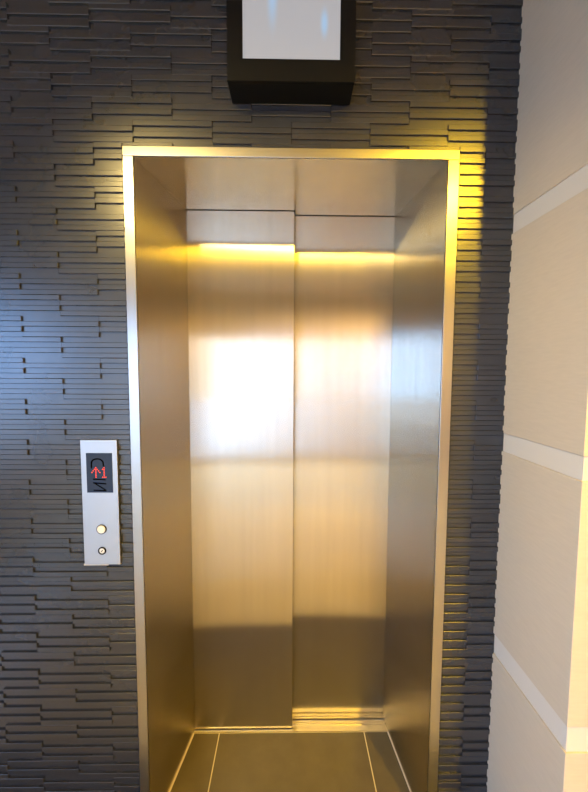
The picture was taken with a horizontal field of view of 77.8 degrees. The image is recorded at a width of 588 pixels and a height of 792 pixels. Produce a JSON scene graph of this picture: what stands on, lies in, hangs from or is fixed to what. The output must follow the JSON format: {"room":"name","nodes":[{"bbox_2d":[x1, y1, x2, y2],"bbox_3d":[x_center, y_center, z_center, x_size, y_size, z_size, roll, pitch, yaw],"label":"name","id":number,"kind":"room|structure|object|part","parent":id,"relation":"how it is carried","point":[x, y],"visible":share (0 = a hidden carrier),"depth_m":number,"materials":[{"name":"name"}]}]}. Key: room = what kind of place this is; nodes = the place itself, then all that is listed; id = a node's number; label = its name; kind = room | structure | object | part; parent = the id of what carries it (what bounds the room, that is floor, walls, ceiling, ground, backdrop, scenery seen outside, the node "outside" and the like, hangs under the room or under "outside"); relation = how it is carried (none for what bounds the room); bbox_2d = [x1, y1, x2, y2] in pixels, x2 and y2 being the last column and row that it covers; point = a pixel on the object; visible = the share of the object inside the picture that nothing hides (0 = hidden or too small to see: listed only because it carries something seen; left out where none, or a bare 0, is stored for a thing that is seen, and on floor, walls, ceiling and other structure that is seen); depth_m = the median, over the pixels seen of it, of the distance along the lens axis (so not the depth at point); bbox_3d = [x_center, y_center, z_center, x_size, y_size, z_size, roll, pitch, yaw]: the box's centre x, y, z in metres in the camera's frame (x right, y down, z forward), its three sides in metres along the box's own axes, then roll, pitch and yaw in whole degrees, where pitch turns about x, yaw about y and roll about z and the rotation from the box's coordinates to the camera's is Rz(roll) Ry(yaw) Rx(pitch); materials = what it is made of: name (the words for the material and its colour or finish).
{"room":"elevator lobby","nodes":[
{"label":"elevator lobby","id":0,"kind":"room"},
{"bbox_2d":[0,0,522,791],"bbox_3d":[-1.189,0.040,1.346,3.659,2.720,0.550,0,4,-1],"label":"wall","id":1,"kind":"structure","parent":0,"point":[82,81],"depth_m":1.06,"materials":[{"name":"grey tile"}]},
{"bbox_2d":[80,439,121,564],"bbox_3d":[-0.582,0.323,1.096,0.113,0.388,0.018,0,4,-1],"label":"panel","id":2,"kind":"object","parent":1,"relation":"attached to","point":[101,499],"visible":1,"depth_m":1.09,"materials":[{"name":"grey metal"}]},
{"bbox_2d":[98,547,105,554],"bbox_3d":[-0.580,0.468,1.101,0.024,0.024,0.004,0,4,-1],"label":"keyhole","id":3,"kind":"object","parent":2,"relation":"attached to","point":[101,550],"depth_m":1.10,"materials":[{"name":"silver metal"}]},
{"bbox_2d":[122,146,459,791],"bbox_3d":[-0.013,0.345,1.326,0.954,2.130,0.446,0,4,-1],"label":"elevator","id":4,"kind":"object","parent":1,"relation":"attached to","point":[290,311],"visible":1,"depth_m":1.41,"materials":[{"name":"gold metal"}]},
{"bbox_3d":[-0.472,0.371,1.100,0.029,2.099,0.005,0,4,-1],"label":"trim","id":5,"kind":"part","parent":4,"relation":"part of","materials":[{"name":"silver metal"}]},
{"bbox_3d":[-0.229,0.338,1.461,0.452,2.106,0.030,0,4,-1],"label":"door panel","id":6,"kind":"part","parent":4,"relation":"part of","materials":[{"name":"metal"}]},
{"bbox_3d":[-0.015,1.393,1.561,0.899,0.005,0.096,0,4,-1],"label":"sill","id":7,"kind":"part","parent":4,"relation":"part of","materials":[{"name":"silver metal"}]},
{"bbox_3d":[-0.005,-0.688,1.031,0.954,0.027,0.005,0,4,-1],"label":"head trim","id":8,"kind":"part","parent":4,"relation":"part of","materials":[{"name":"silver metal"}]},
{"bbox_3d":[0.191,0.336,1.506,0.487,2.106,0.030,0,4,-1],"label":"door panel","id":9,"kind":"part","parent":4,"relation":"part of","materials":[{"name":"metal"}]},
{"bbox_3d":[0.451,0.374,1.113,0.032,2.099,0.005,0,4,-1],"label":"trim","id":10,"kind":"part","parent":4,"relation":"part of","materials":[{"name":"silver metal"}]},
{"bbox_2d":[226,0,355,104],"bbox_3d":[-0.007,-0.975,0.974,0.332,0.313,0.084,0,4,-1],"label":"display box","id":11,"kind":"object","parent":1,"relation":"attached to","point":[279,51],"visible":1,"depth_m":0.94,"materials":[{"name":"black plastic"}]},
{"bbox_2d":[171,732,409,791],"bbox_3d":[0.003,1.609,-0.631,6.200,0.120,4.750,0,4,-1],"label":"floor","id":12,"kind":"structure","parent":0,"point":[295,761],"depth_m":1.39,"materials":[{"name":"brown tile"}]},
{"bbox_2d":[487,0,587,791],"bbox_3d":[1.857,0.061,1.239,2.451,2.720,0.850,0,4,-1],"label":"wall","id":13,"kind":"structure","parent":0,"point":[538,736],"depth_m":0.92,"materials":[{"name":"beige tile"}]}
]}

